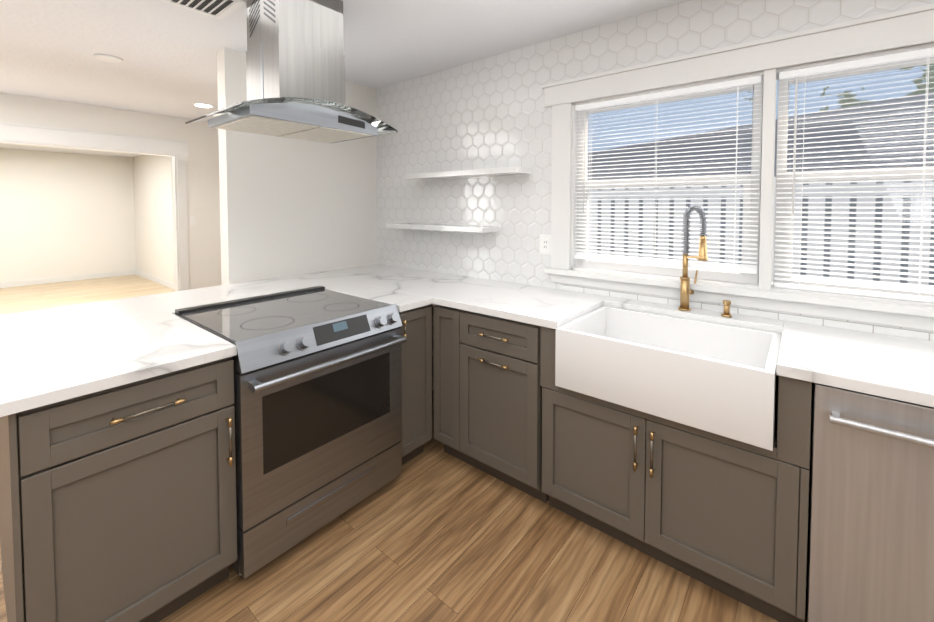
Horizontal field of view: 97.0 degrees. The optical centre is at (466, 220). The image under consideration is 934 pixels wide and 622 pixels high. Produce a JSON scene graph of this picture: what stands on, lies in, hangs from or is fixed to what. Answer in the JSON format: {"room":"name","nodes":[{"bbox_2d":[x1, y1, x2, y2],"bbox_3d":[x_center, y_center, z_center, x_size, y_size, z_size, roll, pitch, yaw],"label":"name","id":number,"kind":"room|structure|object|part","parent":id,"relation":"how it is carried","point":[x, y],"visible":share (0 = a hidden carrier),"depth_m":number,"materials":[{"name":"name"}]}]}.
{"room":"kitchen","nodes":[
{"label":"kitchen","id":0,"kind":"room"},
{"bbox_2d":[0,148,135,281],"bbox_3d":[-8.511,-0.018,6.662,0.100,2.420,5.000,2,3,39],"label":"wall","id":1,"kind":"structure","parent":0,"point":[65,214],"depth_m":7.75,"materials":[{"name":"white paint"}]},
{"bbox_2d":[0,92,221,289],"bbox_3d":[-4.451,0.096,3.351,0.120,2.420,5.000,2,3,39],"label":"wall","id":2,"kind":"structure","parent":0,"point":[203,204],"depth_m":4.76,"materials":[{"name":"white paint"}]},
{"bbox_2d":[0,122,188,290],"bbox_3d":[-4.415,0.225,3.391,0.166,2.160,3.700,2,3,39],"label":"door frame","id":3,"kind":"structure","parent":2,"relation":"attached to","point":[27,135],"depth_m":4.40,"materials":[{"name":"white wood"}]},
{"bbox_2d":[189,216,195,225],"bbox_3d":[-3.183,0.007,4.799,0.010,0.116,0.072,2,3,39],"label":"light switch","id":4,"kind":"object","parent":2,"relation":"attached to","point":[192,220],"visible":1,"depth_m":4.79,"materials":[{"name":"white plastic"}]},
{"bbox_2d":[217,47,376,284],"bbox_3d":[-1.196,0.103,3.148,0.120,2.420,1.200,2,3,39],"label":"wall","id":5,"kind":"structure","parent":0,"point":[290,207],"depth_m":2.96,"materials":[{"name":"white paint"}]},
{"bbox_2d":[0,0,689,157],"bbox_3d":[-3.272,-1.133,2.443,13.500,0.100,5.150,2,3,39],"label":"ceiling","id":6,"kind":"structure","parent":0,"point":[164,51],"depth_m":2.50,"materials":[{"name":"white paint"}]},
{"bbox_2d":[94,54,122,62],"bbox_3d":[-2.415,-1.088,2.784,0.150,0.012,0.150,2,3,39],"label":"cover plate","id":7,"kind":"object","parent":6,"relation":"attached to","point":[108,58],"visible":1,"depth_m":2.76,"materials":[{"name":"white plastic"}]},
{"bbox_2d":[192,103,213,107],"bbox_3d":[-2.611,-1.136,4.093,0.190,0.008,0.190,2,3,39],"label":"recessed light","id":8,"kind":"object","parent":6,"relation":"in","point":[203,105],"visible":0.96,"depth_m":4.08,"materials":[{"name":"white"}]},
{"bbox_2d":[160,0,245,19],"bbox_3d":[-1.357,-1.060,1.915,0.300,0.008,0.510,2,3,39],"label":"ceiling vent","id":9,"kind":"object","parent":6,"relation":"in","point":[220,9],"visible":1,"depth_m":2.05,"materials":[{"name":"white metal"}]},
{"bbox_2d":[185,0,397,142],"bbox_3d":[-0.828,-0.748,2.004,0.600,0.638,0.760,2,3,39],"label":"range hood","id":10,"kind":"object","parent":6,"relation":"hanging from","point":[295,66],"visible":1,"depth_m":1.88,"materials":[{"name":"silver metal"}]},
{"bbox_2d":[0,275,805,621],"bbox_3d":[-3.281,1.363,2.439,13.400,0.050,5.000,2,3,39],"label":"floor","id":11,"kind":"structure","parent":0,"point":[433,532],"depth_m":1.63,"materials":[{"name":"brown wood"}]},
{"bbox_2d":[0,357,236,621],"bbox_3d":[-1.351,0.927,1.573,0.930,0.881,0.550,2,3,39],"label":"base cabinet","id":12,"kind":"object","parent":11,"relation":"on","point":[118,504],"visible":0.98,"depth_m":1.27,"materials":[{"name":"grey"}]},
{"bbox_3d":[-0.949,0.730,1.349,0.034,0.291,0.329,2,3,39],"label":"handle","id":13,"kind":"part","parent":12,"relation":"part of","materials":[{"name":"brown metal"}]},
{"bbox_2d":[175,286,406,578],"bbox_3d":[-0.828,0.886,2.001,0.790,0.935,0.765,2,3,39],"label":"range","id":14,"kind":"object","parent":11,"relation":"on","point":[317,402],"visible":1,"depth_m":1.74,"materials":[{"name":"silver metal"}]},
{"bbox_2d":[399,304,431,464],"bbox_3d":[-0.525,0.898,2.429,0.736,0.881,0.272,2,3,39],"label":"base cabinet","id":15,"kind":"object","parent":11,"relation":"on","point":[416,382],"visible":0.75,"depth_m":2.23,"materials":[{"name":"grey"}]},
{"bbox_3d":[-0.324,0.559,2.110,0.034,0.100,0.011,2,3,39],"label":"handle","id":16,"kind":"part","parent":15,"relation":"part of","materials":[{"name":"brown metal"}]},
{"bbox_2d":[433,305,548,502],"bbox_3d":[0.252,0.901,2.326,0.660,0.881,0.654,2,3,39],"label":"base cabinet","id":17,"kind":"object","parent":11,"relation":"on","point":[487,401],"visible":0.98,"depth_m":2.07,"materials":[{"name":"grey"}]},
{"bbox_3d":[0.130,0.632,2.015,0.170,0.141,0.034,2,3,39],"label":"handle","id":18,"kind":"part","parent":17,"relation":"part of","materials":[{"name":"brown metal"}]},
{"bbox_2d":[540,326,811,621],"bbox_3d":[0.883,0.918,1.812,0.945,0.882,0.655,2,3,39],"label":"base cabinet","id":19,"kind":"object","parent":11,"relation":"on","point":[726,515],"visible":0.83,"depth_m":1.50,"materials":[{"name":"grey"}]},
{"bbox_2d":[0,264,933,416],"bbox_3d":[0.228,0.474,1.315,4.421,0.035,2.243,2,3,39],"label":"countertop","id":20,"kind":"structure","parent":19,"relation":"on","point":[52,355],"depth_m":1.60,"materials":[{"name":"stone"}]},
{"bbox_2d":[555,306,781,450],"bbox_3d":[0.841,0.590,1.745,0.755,0.248,0.533,2,3,39],"label":"farmhouse sink","id":21,"kind":"object","parent":20,"relation":"in","point":[719,379],"visible":0.98,"depth_m":1.58,"materials":[{"name":"white ceramic"}]},
{"bbox_2d":[678,205,707,310],"bbox_3d":[1.073,0.180,1.955,0.133,0.507,0.142,2,3,39],"label":"spring faucet","id":22,"kind":"object","parent":20,"relation":"on","point":[686,291],"visible":1,"depth_m":1.97,"materials":[{"name":"gold metal"}]},
{"bbox_2d":[721,300,731,317],"bbox_3d":[1.168,0.401,1.863,0.042,0.072,0.077,2,3,39],"label":"soap dispenser","id":23,"kind":"object","parent":20,"relation":"on","point":[726,310],"visible":1,"depth_m":1.87,"materials":[{"name":"gold metal"}]},
{"bbox_3d":[0.677,0.878,1.578,0.072,0.170,0.034,2,3,39],"label":"handle","id":24,"kind":"part","parent":19,"relation":"part of","materials":[{"name":"brown metal"}]},
{"bbox_2d":[806,382,933,621],"bbox_3d":[1.463,0.936,1.296,0.600,0.882,0.649,2,3,39],"label":"dishwasher","id":25,"kind":"object","parent":11,"relation":"on","point":[870,549],"visible":0.79,"depth_m":1.19,"materials":[{"name":"silver metal"}]},
{"bbox_2d":[133,55,927,389],"bbox_3d":[-1.692,0.059,4.423,13.500,2.420,0.150,2,3,39],"label":"wall","id":26,"kind":"structure","parent":0,"point":[153,215],"depth_m":7.66,"materials":[{"name":"white paint"}]},
{"bbox_2d":[386,223,498,232],"bbox_3d":[-0.210,0.051,2.987,0.950,0.034,0.182,2,3,39],"label":"shelf","id":27,"kind":"object","parent":26,"relation":"attached to","point":[459,228],"visible":1,"depth_m":2.85,"materials":[{"name":"wood"}]},
{"bbox_2d":[404,167,531,179],"bbox_3d":[-0.028,-0.314,2.826,0.980,0.034,0.182,2,3,39],"label":"shelf","id":28,"kind":"object","parent":26,"relation":"attached to","point":[504,171],"visible":1,"depth_m":2.70,"materials":[{"name":"wood"}]},
{"bbox_2d":[376,0,933,288],"bbox_3d":[1.357,-0.311,1.818,5.500,1.500,0.008,2,3,39],"label":"wall tile","id":29,"kind":"structure","parent":26,"relation":"attached to","point":[489,112],"depth_m":2.72,"materials":[{"name":"white tile"}]},
{"bbox_2d":[540,234,550,254],"bbox_3d":[0.483,0.149,2.536,0.083,0.120,0.009,2,3,39],"label":"outlet","id":30,"kind":"object","parent":29,"relation":"attached to","point":[545,244],"visible":1,"depth_m":2.53,"materials":[{"name":"white plastic"}]},
{"bbox_2d":[542,3,933,330],"bbox_3d":[1.359,-0.201,1.891,2.205,1.195,0.200,2,3,39],"label":"window","id":31,"kind":"structure","parent":26,"relation":"in","point":[893,30],"depth_m":1.88,"materials":[{"name":"white wood"}]},
{"bbox_2d":[574,76,761,273],"bbox_3d":[0.982,-0.212,2.154,0.885,0.894,0.040,2,3,39],"label":"window blind","id":32,"kind":"object","parent":31,"relation":"attached to","point":[734,267],"visible":0.94,"depth_m":2.12,"materials":[{"name":"white plastic"}]},
{"bbox_2d":[774,47,933,302],"bbox_3d":[1.719,-0.166,1.554,0.888,0.945,0.040,2,3,39],"label":"window blind","id":33,"kind":"object","parent":31,"relation":"attached to","point":[891,58],"visible":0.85,"depth_m":1.67,"materials":[{"name":"white plastic"}]},
{"bbox_2d":[561,283,933,340],"bbox_3d":[2.028,0.435,1.296,3.770,0.045,0.008,2,3,39],"label":"backsplash","id":34,"kind":"structure","parent":26,"relation":"attached to","point":[921,334],"depth_m":1.83,"materials":[{"name":"white tile"}]},
{"bbox_3d":[-4.932,0.196,0.454,13.500,2.420,0.100,2,3,39],"label":"wall","id":35,"kind":"structure","parent":0,"visible":0},
{"bbox_2d":[0,270,134,287],"bbox_3d":[-8.474,1.143,6.659,0.016,0.100,4.980,2,3,39],"label":"baseboard","id":36,"kind":"structure","parent":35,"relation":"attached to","point":[128,272],"depth_m":7.76,"materials":[{"name":"white wood"}]},
{"bbox_2d":[135,270,174,289],"bbox_3d":[-4.909,1.132,6.979,5.133,0.100,0.016,2,3,39],"label":"baseboard","id":37,"kind":"structure","parent":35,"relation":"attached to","point":[171,285],"depth_m":7.67,"materials":[{"name":"white wood"}]},
{"label":"outside","id":38,"kind":"structure","parent":0,"visible":0},
{"bbox_2d":[588,63,933,285],"bbox_3d":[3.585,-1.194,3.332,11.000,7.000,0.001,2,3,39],"label":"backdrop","id":39,"kind":"structure","parent":38,"point":[801,86],"depth_m":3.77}
]}

